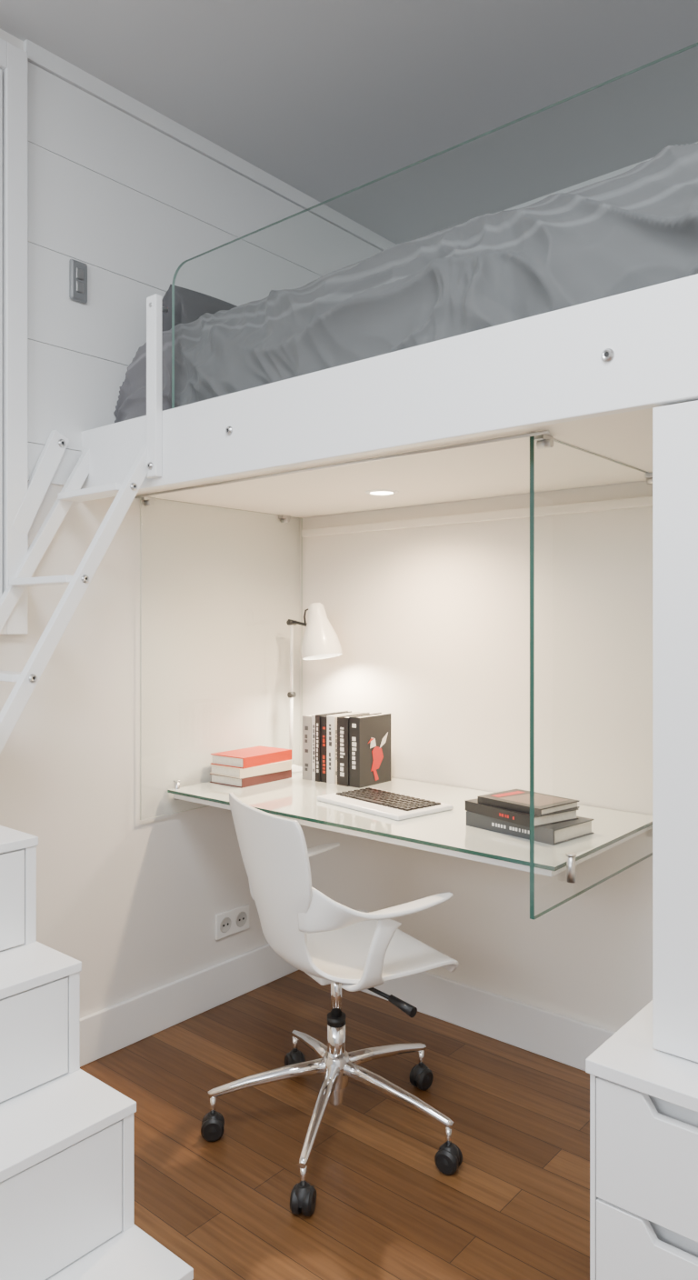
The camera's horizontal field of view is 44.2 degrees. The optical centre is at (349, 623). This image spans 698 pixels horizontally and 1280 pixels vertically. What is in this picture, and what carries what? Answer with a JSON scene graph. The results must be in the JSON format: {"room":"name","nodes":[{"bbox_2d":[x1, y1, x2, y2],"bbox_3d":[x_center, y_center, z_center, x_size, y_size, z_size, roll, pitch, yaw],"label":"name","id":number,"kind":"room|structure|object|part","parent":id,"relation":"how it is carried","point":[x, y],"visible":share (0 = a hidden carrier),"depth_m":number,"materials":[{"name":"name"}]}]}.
{"room":"bedroom","nodes":[
{"label":"bedroom","id":0,"kind":"room"},
{"bbox_2d":[0,29,299,1018],"bbox_3d":[-1.611,-0.159,1.593,0.100,2.877,5.700,0,0,40],"label":"wall","id":1,"kind":"structure","parent":0,"point":[131,899],"depth_m":2.68,"materials":[{"name":"white paint"}]},
{"bbox_2d":[0,38,27,634],"bbox_3d":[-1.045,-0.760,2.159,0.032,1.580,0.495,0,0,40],"label":"upper cabinet","id":2,"kind":"object","parent":1,"relation":"attached to","point":[13,59],"visible":0.9,"depth_m":2.30,"materials":[{"name":"white paint"}]},
{"bbox_3d":[-1.068,-0.750,2.134,0.016,1.450,0.428,0,0,40],"label":"door","id":3,"kind":"part","parent":2,"relation":"part of","materials":[{"name":"white paint"}]},
{"bbox_3d":[-1.064,-1.515,2.136,0.032,0.070,0.435,0,0,40],"label":"frame","id":4,"kind":"part","parent":2,"relation":"part of","materials":[{"name":"white paint"}]},
{"bbox_3d":[-1.064,0.005,2.136,0.032,0.050,0.435,0,0,40],"label":"frame","id":5,"kind":"part","parent":2,"relation":"part of","materials":[{"name":"white paint"}]},
{"bbox_2d":[80,943,299,1067],"bbox_3d":[-0.631,1.212,2.659,0.016,0.135,1.374,0,0,40],"label":"baseboard","id":6,"kind":"structure","parent":1,"relation":"attached to","point":[106,1031],"depth_m":2.74,"materials":[{"name":"white paint"}]},
{"bbox_2d":[27,60,381,518],"bbox_3d":[-0.341,-0.969,3.008,0.008,1.151,1.700,0,0,40],"label":"panelling","id":7,"kind":"object","parent":1,"relation":"attached to","point":[109,192],"visible":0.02,"depth_m":2.57,"materials":[{"name":"white paint"}]},
{"bbox_2d":[69,259,87,303],"bbox_3d":[-0.777,-0.983,2.473,0.018,0.116,0.056,0,0,40],"label":"light switch","id":8,"kind":"object","parent":7,"relation":"attached to","point":[77,270],"visible":1,"depth_m":2.46,"materials":[{"name":"grey"}]},
{"bbox_2d":[23,39,395,250],"bbox_3d":[-0.338,-1.572,3.005,0.016,0.050,1.700,0,0,40],"label":"trim","id":9,"kind":"structure","parent":1,"relation":"attached to","point":[37,55],"depth_m":2.78,"materials":[{"name":"white paint"}]},
{"bbox_2d":[140,496,302,819],"bbox_3d":[-0.402,0.107,2.907,0.031,0.993,0.719,0,0,40],"label":"glass panel","id":10,"kind":"object","parent":1,"relation":"attached to","point":[147,500],"depth_m":2.65,"materials":[{"name":"clear glass"}]},
{"bbox_2d":[215,903,249,939],"bbox_3d":[-0.397,1.020,2.938,0.012,0.084,0.150,0,0,40],"label":"wall socket","id":11,"kind":"object","parent":1,"relation":"attached to","point":[235,920],"visible":1,"depth_m":2.93,"materials":[{"name":"white plastic"}]},
{"bbox_2d":[301,495,652,537],"bbox_3d":[0.455,-0.332,2.646,1.630,0.027,0.022,0,0,40],"label":"trim","id":12,"kind":"structure","parent":1,"relation":"attached to","point":[642,501],"depth_m":2.65,"materials":[{"name":"white"}]},
{"bbox_2d":[341,970,616,1070],"bbox_3d":[0.445,1.212,2.658,1.660,0.135,0.016,0,0,40],"label":"baseboard","id":13,"kind":"structure","parent":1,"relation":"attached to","point":[561,1038],"depth_m":2.63,"materials":[{"name":"white paint"}]},
{"bbox_2d":[80,970,590,1279],"bbox_3d":[-0.275,1.305,0.462,3.600,0.050,5.700,0,0,40],"label":"floor","id":14,"kind":"structure","parent":0,"point":[516,1205],"depth_m":2.09,"materials":[{"name":"brown wood"}]},
{"bbox_2d":[0,825,193,1279],"bbox_3d":[-0.867,0.750,1.522,1.058,1.060,0.638,0,0,40],"label":"staircase","id":15,"kind":"structure","parent":14,"relation":"on","point":[66,1135],"depth_m":1.49,"materials":[{"name":"white paint"}]},
{"bbox_2d":[0,849,24,950],"bbox_3d":[-0.842,0.546,1.497,0.009,0.187,0.588,0,0,40],"label":"drawer","id":16,"kind":"object","parent":15,"relation":"in","point":[12,861],"depth_m":1.70,"materials":[{"name":"white paint"}]},
{"bbox_2d":[0,976,68,1102],"bbox_3d":[-0.722,0.755,1.396,0.009,0.179,0.588,0,0,40],"label":"drawer","id":17,"kind":"object","parent":15,"relation":"in","point":[34,1016],"depth_m":1.56,"materials":[{"name":"white paint"}]},
{"bbox_2d":[0,1120,121,1279],"bbox_3d":[-0.591,0.968,1.284,0.009,0.193,0.588,0,0,40],"label":"drawer","id":18,"kind":"object","parent":15,"relation":"in","point":[61,1209],"depth_m":1.42,"materials":[{"name":"white paint"}]},
{"bbox_2d":[200,792,462,1216],"bbox_3d":[-0.031,0.859,2.187,0.644,0.841,0.636,0,0,-30],"label":"office chair","id":19,"kind":"object","parent":14,"relation":"on","point":[333,943],"visible":1,"depth_m":2.06,"materials":[{"name":"white plastic"}]},
{"bbox_3d":[-0.339,1.200,2.139,0.014,0.050,0.014,0,0,-30],"label":"caster stem","id":20,"kind":"part","parent":19,"relation":"part of","materials":[{"name":"silver metal"}]},
{"bbox_2d":[202,1110,223,1132],"bbox_3d":[-0.339,1.235,2.139,0.054,0.033,0.054,0,0,-30],"label":"hood","id":21,"kind":"object","parent":19,"relation":"attached to","point":[213,1122],"depth_m":2.12,"materials":[{"name":"black plastic"}]},
{"bbox_3d":[-0.200,1.137,2.156,0.303,0.085,0.036,0,0,-4],"label":"leg","id":22,"kind":"part","parent":19,"relation":"part of","materials":[{"name":"silver metal"}]},
{"bbox_2d":[285,1050,301,1065],"bbox_3d":[-0.154,1.235,2.450,0.054,0.033,0.054,0,0,-30],"label":"hood","id":23,"kind":"object","parent":19,"relation":"attached to","point":[294,1056],"depth_m":2.43,"materials":[{"name":"black plastic"}]},
{"bbox_3d":[-0.171,0.645,2.358,0.093,0.122,0.367,0,0,38],"label":"arm","id":24,"kind":"part","parent":19,"relation":"part of","materials":[{"name":"white plastic"}]},
{"bbox_3d":[-0.154,1.200,2.450,0.014,0.050,0.014,0,0,-30],"label":"caster stem","id":25,"kind":"part","parent":19,"relation":"part of","materials":[{"name":"silver metal"}]},
{"bbox_3d":[-0.099,1.200,1.867,0.014,0.050,0.014,0,0,-30],"label":"caster stem","id":26,"kind":"part","parent":19,"relation":"part of","materials":[{"name":"silver metal"}]},
{"bbox_2d":[295,1181,315,1208],"bbox_3d":[-0.099,1.235,1.867,0.054,0.033,0.054,0,0,-30],"label":"hood","id":27,"kind":"object","parent":19,"relation":"attached to","point":[305,1192],"depth_m":1.85,"materials":[{"name":"black plastic"}]},
{"bbox_3d":[-0.095,1.137,2.324,0.036,0.085,0.303,0,0,-22],"label":"leg","id":28,"kind":"part","parent":19,"relation":"part of","materials":[{"name":"silver metal"}]},
{"bbox_3d":[-0.065,1.137,2.002,0.036,0.086,0.303,0,0,11],"label":"leg","id":29,"kind":"part","parent":19,"relation":"part of","materials":[{"name":"silver metal"}]},
{"bbox_3d":[-0.032,0.860,2.168,0.160,0.030,0.140,0,0,-30],"label":"seat mount","id":30,"kind":"part","parent":19,"relation":"part of","materials":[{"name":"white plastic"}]},
{"bbox_3d":[0.066,0.645,1.952,0.367,0.122,0.094,0,0,-8],"label":"arm","id":31,"kind":"part","parent":19,"relation":"part of","materials":[{"name":"white plastic"}]},
{"bbox_3d":[0.046,0.880,2.080,0.176,0.020,0.010,0,0,45],"label":"lever rod","id":32,"kind":"part","parent":19,"relation":"part of","materials":[{"name":"black metal"}]},
{"bbox_3d":[0.092,1.137,2.282,0.303,0.085,0.036,0,0,-43],"label":"leg","id":33,"kind":"part","parent":19,"relation":"part of","materials":[{"name":"silver metal"}]},
{"bbox_3d":[0.116,1.137,2.085,0.303,0.086,0.036,0,0,29],"label":"leg","id":34,"kind":"part","parent":19,"relation":"part of","materials":[{"name":"silver metal"}]},
{"bbox_3d":[0.122,0.891,2.002,0.075,0.031,0.024,0,0,42],"label":"lever knob","id":35,"kind":"part","parent":19,"relation":"part of","materials":[{"name":"black plastic"}]},
{"bbox_3d":[0.199,1.200,2.371,0.014,0.050,0.014,0,0,-30],"label":"caster stem","id":36,"kind":"part","parent":19,"relation":"part of","materials":[{"name":"silver metal"}]},
{"bbox_2d":[413,1063,430,1081],"bbox_3d":[0.199,1.235,2.371,0.054,0.033,0.054,0,0,-30],"label":"hood","id":37,"kind":"object","parent":19,"relation":"attached to","point":[422,1073],"depth_m":2.35,"materials":[{"name":"black plastic"}]},
{"bbox_3d":[0.233,1.200,2.010,0.014,0.050,0.014,0,0,-30],"label":"caster stem","id":38,"kind":"part","parent":19,"relation":"part of","materials":[{"name":"silver metal"}]},
{"bbox_2d":[439,1142,459,1165],"bbox_3d":[0.233,1.235,2.010,0.054,0.033,0.054,0,0,-30],"label":"hood","id":39,"kind":"object","parent":19,"relation":"attached to","point":[449,1153],"depth_m":1.99,"materials":[{"name":"black plastic"}]},
{"bbox_2d":[585,1000,697,1279],"bbox_3d":[1.036,0.991,1.465,0.896,0.579,0.973,0,0,40],"label":"base cabinet","id":40,"kind":"object","parent":14,"relation":"on","point":[645,1098],"visible":0.96,"depth_m":1.34,"materials":[{"name":"white paint"}]},
{"bbox_3d":[0.404,1.002,1.397,0.008,0.557,0.039,0,0,40],"label":"panel","id":41,"kind":"part","parent":40,"relation":"part of","materials":[{"name":"white paint"}]},
{"bbox_3d":[0.736,0.823,1.099,0.880,0.190,0.017,0,0,40],"label":"drawer","id":42,"kind":"part","parent":40,"relation":"part of","materials":[{"name":"white paint"}]},
{"bbox_3d":[0.736,1.097,1.099,0.880,0.347,0.017,0,0,40],"label":"drawer","id":43,"kind":"part","parent":40,"relation":"part of","materials":[{"name":"white paint"}]},
{"bbox_2d":[652,400,697,1062],"bbox_3d":[1.095,0.172,1.480,0.824,1.056,0.875,0,0,40],"label":"support post","id":44,"kind":"object","parent":40,"relation":"on","point":[675,426],"visible":1,"depth_m":1.39,"materials":[{"name":"white paint"}]},
{"bbox_2d":[80,273,697,518],"bbox_3d":[0.702,-0.520,2.231,2.597,0.320,1.529,0,0,40],"label":"bed","id":45,"kind":"object","parent":44,"relation":"on","point":[455,418],"visible":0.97,"depth_m":1.83,"materials":[{"name":"white paint"}]},
{"bbox_2d":[0,293,168,753],"bbox_3d":[-0.767,-0.266,2.205,0.374,1.178,0.518,0,0,40],"label":"ladder","id":46,"kind":"object","parent":45,"relation":"attached to","point":[148,462],"visible":0.96,"depth_m":2.24,"materials":[{"name":"white paint"}]},
{"bbox_3d":[-0.510,-0.619,2.251,0.042,0.473,0.022,0,0,40],"label":"handrail post","id":47,"kind":"part","parent":46,"relation":"part of","materials":[{"name":"white paint"}]},
{"bbox_2d":[161,284,236,331],"bbox_3d":[-0.450,-0.830,2.693,0.220,0.326,0.420,0,0,39],"label":"pillow","id":48,"kind":"object","parent":45,"relation":"on","point":[189,305],"visible":0.11,"depth_m":2.52,"materials":[{"name":"grey fabric"}]},
{"bbox_3d":[-0.126,-0.384,2.170,1.380,0.008,0.008,0,0,40],"label":"glass head rod","id":49,"kind":"part","parent":45,"relation":"part of","materials":[{"name":"silver metal"}]},
{"bbox_2d":[365,489,398,495],"bbox_3d":[0.097,-0.387,2.554,0.100,0.004,0.100,0,0,40],"label":"recessed light","id":50,"kind":"object","parent":45,"relation":"attached to","point":[378,492],"visible":1,"depth_m":2.54,"materials":[{"name":"white paint"}]},
{"bbox_2d":[113,142,697,423],"bbox_3d":[0.705,-0.723,2.244,2.568,0.388,1.449,0,0,40],"label":"duvet","id":51,"kind":"object","parent":45,"relation":"on","point":[636,228],"visible":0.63,"depth_m":1.77,"materials":[{"name":"fabric"}]},
{"bbox_2d":[171,42,697,408],"bbox_3d":[0.381,-0.687,1.557,2.215,0.510,0.008,0,0,40],"label":"guard rail","id":52,"kind":"object","parent":45,"relation":"attached to","point":[695,44],"visible":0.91,"depth_m":1.80,"materials":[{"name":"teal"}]},
{"bbox_2d":[530,434,652,919],"bbox_3d":[0.617,0.107,2.032,0.031,0.993,0.738,0,0,40],"label":"glass panel","id":53,"kind":"object","parent":45,"relation":"attached to","point":[544,441],"depth_m":1.76,"materials":[{"name":"clear glass"}]},
{"bbox_2d":[0,0,697,244],"bbox_3d":[-0.275,-1.637,0.462,3.600,0.080,5.700,0,0,40],"label":"ceiling","id":54,"kind":"structure","parent":0,"point":[329,99],"depth_m":2.54,"materials":[{"name":"white paint"}]},
{"bbox_2d":[300,480,652,1031],"bbox_3d":[1.147,0.445,2.140,3.400,1.670,0.100,0,0,40],"label":"wall","id":55,"kind":"structure","parent":0,"point":[431,625],"depth_m":2.63,"materials":[{"name":"white paint"}]},
{"bbox_2d":[167,760,652,883],"bbox_3d":[0.150,0.527,2.504,1.363,0.061,0.626,0,0,40],"label":"desk","id":56,"kind":"object","parent":55,"relation":"attached to","point":[295,797],"visible":0.61,"depth_m":2.28,"materials":[{"name":"clear glass"}]},
{"bbox_2d":[210,745,292,788],"bbox_3d":[-0.325,0.476,2.871,0.164,0.094,0.248,0,0,40],"label":"book stack","id":57,"kind":"object","parent":56,"relation":"on","point":[249,766],"visible":1,"depth_m":2.80,"materials":[{"name":"paper"}]},
{"bbox_2d":[286,602,342,773],"bbox_3d":[-0.142,0.226,2.982,0.271,0.594,0.140,0,0,40],"label":"desk lamp","id":58,"kind":"object","parent":56,"relation":"on","point":[320,640],"visible":0.9,"depth_m":2.93,"materials":[{"name":"white plastic"}]},
{"bbox_3d":[-0.204,0.381,3.042,0.015,0.255,0.013,0,0,40],"label":"stem","id":59,"kind":"part","parent":58,"relation":"part of","materials":[{"name":"white plastic"}]},
{"bbox_3d":[-0.202,-0.002,3.040,0.018,0.018,0.036,0,0,40],"label":"elbow knob","id":60,"kind":"part","parent":58,"relation":"part of","materials":[{"name":"grey metal"}]},
{"bbox_3d":[-0.203,0.126,3.041,0.013,0.255,0.011,0,0,40],"label":"stem","id":61,"kind":"part","parent":58,"relation":"part of","materials":[{"name":"white plastic"}]},
{"bbox_3d":[-0.092,0.029,2.940,0.141,0.199,0.140,0,0,40],"label":"lamp shade","id":62,"kind":"part","parent":58,"relation":"part of","materials":[{"name":"white plastic"}]},
{"bbox_2d":[302,710,391,788],"bbox_3d":[-0.008,0.411,2.868,0.248,0.223,0.170,0,0,40],"label":"upright books","id":63,"kind":"object","parent":56,"relation":"on","point":[345,748],"visible":1,"depth_m":2.80,"materials":[{"name":"paper"}]},
{"bbox_2d":[320,715,327,782],"bbox_3d":[-0.029,0.415,2.889,0.029,0.216,0.165,0,0,40],"label":"book","id":64,"kind":"object","parent":63,"relation":"on","point":[324,718],"depth_m":2.83,"materials":[{"name":"paper"}]},
{"bbox_2d":[335,716,337,784],"bbox_3d":[0.012,0.414,2.854,0.011,0.218,0.165,0,0,40],"label":"book","id":65,"kind":"object","parent":63,"relation":"on","point":[335,716],"depth_m":2.79,"materials":[{"name":"paper"}]},
{"bbox_2d":[316,787,453,820],"bbox_3d":[0.098,0.513,2.474,0.217,0.019,0.350,0,0,-41],"label":"keyboard","id":66,"kind":"object","parent":56,"relation":"on","point":[397,806],"visible":1,"depth_m":2.42,"materials":[{"name":"white paint"}]},
{"bbox_2d":[464,789,593,845],"bbox_3d":[0.445,0.483,2.179,0.192,0.080,0.279,0,0,-42],"label":"book stack","id":67,"kind":"object","parent":56,"relation":"on","point":[556,821],"visible":0.94,"depth_m":2.12,"materials":[{"name":"paper"}]},
{"bbox_2d":[464,798,579,827],"bbox_3d":[0.436,0.474,2.188,0.165,0.026,0.235,0,0,-35],"label":"book","id":68,"kind":"object","parent":67,"relation":"on","point":[486,810],"depth_m":2.12,"materials":[{"name":"paper"}]},
{"bbox_2d":[477,789,579,816],"bbox_3d":[0.453,0.452,2.177,0.155,0.018,0.200,0,0,-40],"label":"book","id":69,"kind":"object","parent":67,"relation":"on","point":[514,802],"depth_m":2.14,"materials":[{"name":"paper"}]},
{"bbox_2d":[465,810,593,845],"bbox_3d":[0.456,0.505,2.182,0.170,0.036,0.270,0,0,-42],"label":"book","id":70,"kind":"object","parent":67,"relation":"on","point":[555,830],"depth_m":2.10,"materials":[{"name":"paper"}]},
{"bbox_2d":[499,793,568,806],"bbox_3d":[0.463,0.443,2.165,0.149,0.001,0.137,0,0,40],"label":"photo","id":71,"kind":"object","parent":67,"relation":"on","point":[540,800],"depth_m":2.16},
{"bbox_2d":[498,141,697,212],"bbox_3d":[1.535,-0.994,2.598,3.400,1.207,0.100,0,0,40],"label":"wall","id":72,"kind":"structure","parent":0,"point":[627,168],"depth_m":3.11,"materials":[{"name":"white paint"}]}
]}

